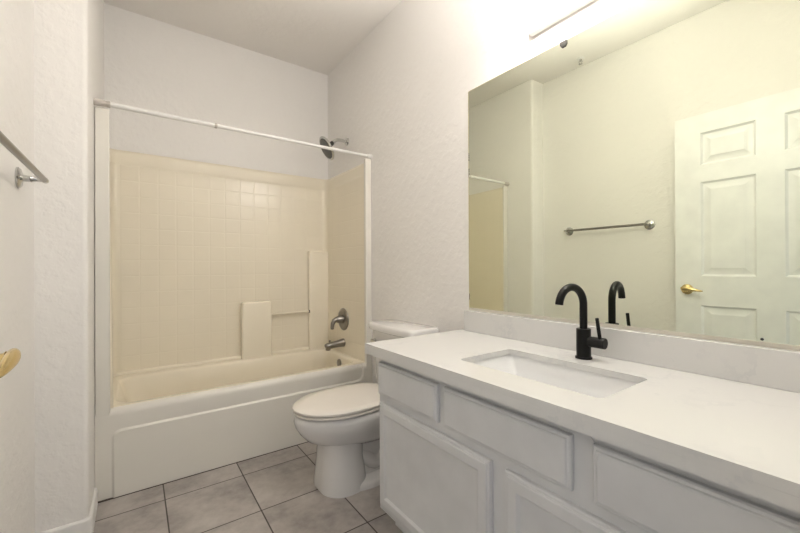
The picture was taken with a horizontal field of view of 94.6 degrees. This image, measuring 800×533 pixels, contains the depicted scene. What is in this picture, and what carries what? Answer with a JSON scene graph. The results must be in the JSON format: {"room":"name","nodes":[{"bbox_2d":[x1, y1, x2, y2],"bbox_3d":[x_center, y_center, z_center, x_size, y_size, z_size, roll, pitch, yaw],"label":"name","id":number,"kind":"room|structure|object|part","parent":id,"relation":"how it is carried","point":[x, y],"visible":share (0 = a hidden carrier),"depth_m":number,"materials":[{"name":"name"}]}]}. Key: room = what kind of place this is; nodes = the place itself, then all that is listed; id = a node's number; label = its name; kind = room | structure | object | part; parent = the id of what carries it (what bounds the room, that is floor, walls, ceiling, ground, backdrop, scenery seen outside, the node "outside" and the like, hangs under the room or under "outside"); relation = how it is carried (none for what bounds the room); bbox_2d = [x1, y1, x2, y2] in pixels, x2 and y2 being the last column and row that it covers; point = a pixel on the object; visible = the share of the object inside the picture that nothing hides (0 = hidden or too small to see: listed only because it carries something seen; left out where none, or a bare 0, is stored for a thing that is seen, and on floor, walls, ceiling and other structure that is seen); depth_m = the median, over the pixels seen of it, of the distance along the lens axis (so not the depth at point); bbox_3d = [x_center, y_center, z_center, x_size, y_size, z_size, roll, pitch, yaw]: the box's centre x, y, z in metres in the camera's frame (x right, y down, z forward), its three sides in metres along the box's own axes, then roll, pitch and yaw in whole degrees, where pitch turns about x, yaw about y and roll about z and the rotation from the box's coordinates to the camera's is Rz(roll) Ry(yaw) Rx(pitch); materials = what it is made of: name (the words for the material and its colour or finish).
{"room":"bathroom","nodes":[
{"label":"bathroom","id":0,"kind":"room"},
{"bbox_2d":[0,348,20,377],"bbox_3d":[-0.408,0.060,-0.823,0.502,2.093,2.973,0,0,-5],"label":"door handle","id":1,"kind":"structure","parent":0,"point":[9,359],"depth_m":0.59,"materials":[{"name":"metal"}]},
{"bbox_2d":[0,0,34,532],"bbox_3d":[-0.880,-0.285,0.571,0.120,2.819,2.080,0,0,-36],"label":"wall","id":2,"kind":"structure","parent":0,"point":[17,387],"depth_m":1.25,"materials":[{"name":"paint"}]},
{"bbox_2d":[0,131,48,188],"bbox_3d":[-1.077,-0.301,1.014,0.077,0.072,0.692,0,0,-36],"label":"towel bar","id":3,"kind":"object","parent":2,"relation":"attached to","point":[20,178],"visible":1,"depth_m":1.12,"materials":[{"name":"silver metal"}]},
{"bbox_3d":[-1.262,-0.299,1.262,0.064,0.072,0.072,0,0,-36],"label":"post","id":4,"kind":"part","parent":3,"relation":"part of","materials":[{"name":"silver metal"}]},
{"bbox_2d":[34,0,103,532],"bbox_3d":[-1.746,-0.278,1.918,0.282,2.819,1.120,0,0,-36],"label":"wall","id":5,"kind":"structure","parent":0,"point":[68,34],"depth_m":1.50,"materials":[{"name":"paint"}]},
{"bbox_2d":[40,488,97,532],"bbox_3d":[-1.426,1.089,1.602,0.162,0.080,0.272,0,0,-36],"label":"baseboard","id":6,"kind":"structure","parent":5,"relation":"attached to","point":[86,525],"depth_m":1.53,"materials":[{"name":"paint"}]},
{"bbox_2d":[104,3,327,179],"bbox_3d":[-1.295,-0.278,2.857,1.544,2.819,0.120,0,0,-36],"label":"wall","id":7,"kind":"structure","parent":0,"point":[151,64],"depth_m":2.70,"materials":[{"name":"paint"}]},
{"bbox_2d":[93,442,402,532],"bbox_3d":[-0.452,1.175,1.558,1.960,0.100,3.200,0,0,-36],"label":"floor","id":8,"kind":"structure","parent":0,"point":[275,492],"depth_m":1.74,"materials":[{"name":"grey tile"}]},
{"bbox_2d":[94,107,371,502],"bbox_3d":[-1.042,0.180,2.505,1.542,1.900,0.736,0,0,-36],"label":"bathtub","id":9,"kind":"object","parent":8,"relation":"on","point":[219,289],"visible":0.89,"depth_m":2.56,"materials":[{"name":"white plastic"}]},
{"bbox_3d":[-1.049,-0.032,2.515,1.541,1.453,0.714,0,0,-36],"label":"surround panel","id":10,"kind":"part","parent":9,"relation":"part of","materials":[{"name":"tile"}]},
{"bbox_2d":[113,348,364,406],"bbox_3d":[-1.048,0.864,2.516,1.534,0.343,0.703,0,0,-36],"label":"basin","id":11,"kind":"object","parent":9,"relation":"in","point":[146,387],"depth_m":2.52,"materials":[{"name":"ceramic"}]},
{"bbox_2d":[324,338,344,350],"bbox_3d":[-0.512,0.608,2.879,0.159,0.078,0.066,0,0,-36],"label":"tub spout","id":12,"kind":"object","parent":9,"relation":"attached to","point":[341,342],"visible":1,"depth_m":2.86,"materials":[{"name":"silver metal"}]},
{"bbox_2d":[330,308,348,329],"bbox_3d":[-0.493,0.417,2.894,0.112,0.176,0.176,0,0,-36],"label":"shower valve","id":13,"kind":"object","parent":9,"relation":"attached to","point":[342,318],"visible":1,"depth_m":2.88,"materials":[{"name":"silver metal"}]},
{"bbox_3d":[-0.508,0.441,2.883,0.074,0.091,0.042,0,0,-36],"label":"lever handle","id":14,"kind":"part","parent":13,"relation":"part of","materials":[{"name":"silver metal"}]},
{"bbox_3d":[-0.453,0.416,2.922,0.014,0.176,0.176,0,0,-36],"label":"trim plate","id":15,"kind":"part","parent":13,"relation":"part of","materials":[{"name":"silver metal"}]},
{"bbox_2d":[293,319,438,497],"bbox_3d":[-0.208,0.732,2.016,0.753,0.786,0.456,0,0,-36],"label":"toilet","id":16,"kind":"object","parent":8,"relation":"on","point":[343,422],"visible":0.66,"depth_m":1.84,"materials":[{"name":"ceramic"}]},
{"bbox_3d":[-0.289,0.721,1.958,0.550,0.014,0.376,0,0,-36],"label":"seat","id":17,"kind":"part","parent":16,"relation":"part of","materials":[{"name":"plastic"}]},
{"bbox_3d":[-0.289,0.700,1.958,0.556,0.020,0.378,0,0,-36],"label":"lid","id":18,"kind":"part","parent":16,"relation":"part of","materials":[{"name":"plastic"}]},
{"bbox_3d":[0.009,0.555,2.172,0.198,0.343,0.416,0,0,-36],"label":"tank","id":19,"kind":"part","parent":16,"relation":"part of","materials":[{"name":"ceramic"}]},
{"bbox_3d":[0.004,0.361,2.170,0.227,0.044,0.456,0,0,-36],"label":"tank lid","id":20,"kind":"part","parent":16,"relation":"part of","materials":[{"name":"ceramic"}]},
{"bbox_2d":[378,359,799,532],"bbox_3d":[0.493,0.732,1.199,0.554,0.778,1.266,0,0,-36],"label":"vanity cabinet","id":21,"kind":"object","parent":8,"relation":"on","point":[453,459],"visible":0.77,"depth_m":0.98,"materials":[{"name":"paint"}]},
{"bbox_3d":[0.020,0.465,1.400,0.020,0.132,0.370,0,0,-36],"label":"drawer","id":22,"kind":"part","parent":21,"relation":"part of","materials":[{"name":"paint"}]},
{"bbox_3d":[0.090,0.775,1.303,0.020,0.425,0.590,0,0,-36],"label":"door","id":23,"kind":"part","parent":21,"relation":"part of","materials":[{"name":"paint"}]},
{"bbox_3d":[0.274,0.463,1.045,0.020,0.132,0.439,0,0,-36],"label":"drawer","id":24,"kind":"part","parent":21,"relation":"part of","materials":[{"name":"paint"}]},
{"bbox_3d":[0.465,0.772,0.779,0.020,0.425,0.592,0,0,-36],"label":"door","id":25,"kind":"part","parent":21,"relation":"part of","materials":[{"name":"paint"}]},
{"bbox_2d":[365,329,799,512],"bbox_3d":[0.472,0.343,1.209,0.590,0.043,1.307,0,0,-36],"label":"countertop","id":26,"kind":"structure","parent":21,"relation":"on","point":[740,436],"depth_m":0.85,"materials":[{"name":"white stone"}]},
{"bbox_2d":[471,354,638,397],"bbox_3d":[0.459,0.417,1.170,0.328,0.150,0.537,0,0,-36],"label":"sink","id":27,"kind":"object","parent":26,"relation":"in","point":[583,382],"visible":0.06,"depth_m":1.27,"materials":[{"name":"ceramic"}]},
{"bbox_2d":[555,283,607,359],"bbox_3d":[0.613,0.190,1.247,0.163,0.263,0.104,0,0,-36],"label":"faucet","id":28,"kind":"object","parent":26,"relation":"on","point":[585,341],"visible":1,"depth_m":1.27,"materials":[{"name":"black metal"}]},
{"bbox_3d":[0.589,0.139,1.267,0.149,0.162,0.025,0,0,-28],"label":"spout","id":29,"kind":"part","parent":28,"relation":"part of","materials":[{"name":"black metal"}]},
{"bbox_3d":[0.670,0.213,1.246,0.021,0.079,0.012,0,0,36],"label":"handle lever","id":30,"kind":"part","parent":28,"relation":"part of","materials":[{"name":"black metal"}]},
{"bbox_3d":[0.535,0.461,0.680,0.020,0.132,0.356,0,0,-36],"label":"drawer","id":31,"kind":"part","parent":21,"relation":"part of","materials":[{"name":"paint"}]},
{"bbox_2d":[104,0,401,74],"bbox_3d":[-0.464,-1.744,1.565,1.960,0.100,3.200,0,0,-36],"label":"ceiling","id":32,"kind":"structure","parent":0,"point":[315,35],"depth_m":2.55,"materials":[{"name":"white paint"}]},
{"bbox_2d":[328,0,792,383],"bbox_3d":[0.284,-0.286,2.094,0.134,2.819,3.200,0,0,-36],"label":"wall","id":33,"kind":"structure","parent":0,"point":[399,97],"depth_m":2.17,"materials":[{"name":"paint"}]},
{"bbox_2d":[93,98,371,158],"bbox_3d":[-0.835,-0.790,2.213,1.544,0.033,0.033,0,0,-36],"label":"shower curtain rod","id":34,"kind":"object","parent":33,"relation":"attached to","point":[98,102],"visible":1,"depth_m":2.04,"materials":[{"name":"white metal"}]},
{"bbox_2d":[319,136,348,159],"bbox_3d":[-0.517,-0.931,2.896,0.231,0.201,0.189,0,0,-36],"label":"sprayer","id":35,"kind":"object","parent":33,"relation":"attached to","point":[329,154],"visible":0.81,"depth_m":2.87,"materials":[{"name":"silver metal"}]},
{"bbox_3d":[-0.482,-0.983,2.921,0.141,0.062,0.025,0,0,-36],"label":"shower arm","id":36,"kind":"part","parent":35,"relation":"part of","materials":[{"name":"silver metal"}]},
{"bbox_2d":[526,0,594,36],"bbox_3d":[0.656,-1.047,1.335,0.140,0.127,0.506,0,0,-36],"label":"vanity light","id":37,"kind":"object","parent":33,"relation":"attached to","point":[543,14],"visible":1,"depth_m":1.46,"materials":[{"name":"white glass"}]},
{"bbox_3d":[0.540,-1.052,1.451,0.087,0.080,0.080,0,0,-36],"label":"bulb","id":38,"kind":"part","parent":37,"relation":"part of","materials":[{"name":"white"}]},
{"bbox_2d":[464,310,799,392],"bbox_3d":[0.708,0.270,1.364,0.026,0.101,1.283,0,0,-36],"label":"backsplash","id":39,"kind":"structure","parent":33,"relation":"attached to","point":[775,368],"depth_m":1.16,"materials":[{"name":"white stone"}]},
{"bbox_2d":[468,0,799,350],"bbox_3d":[1.173,-0.795,0.725,0.012,2.021,2.845,0,0,-36],"label":"wall mirror","id":40,"kind":"object","parent":33,"relation":"attached to","point":[646,160],"visible":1,"depth_m":1.21,"materials":[{"name":"white mirror"}]}
]}

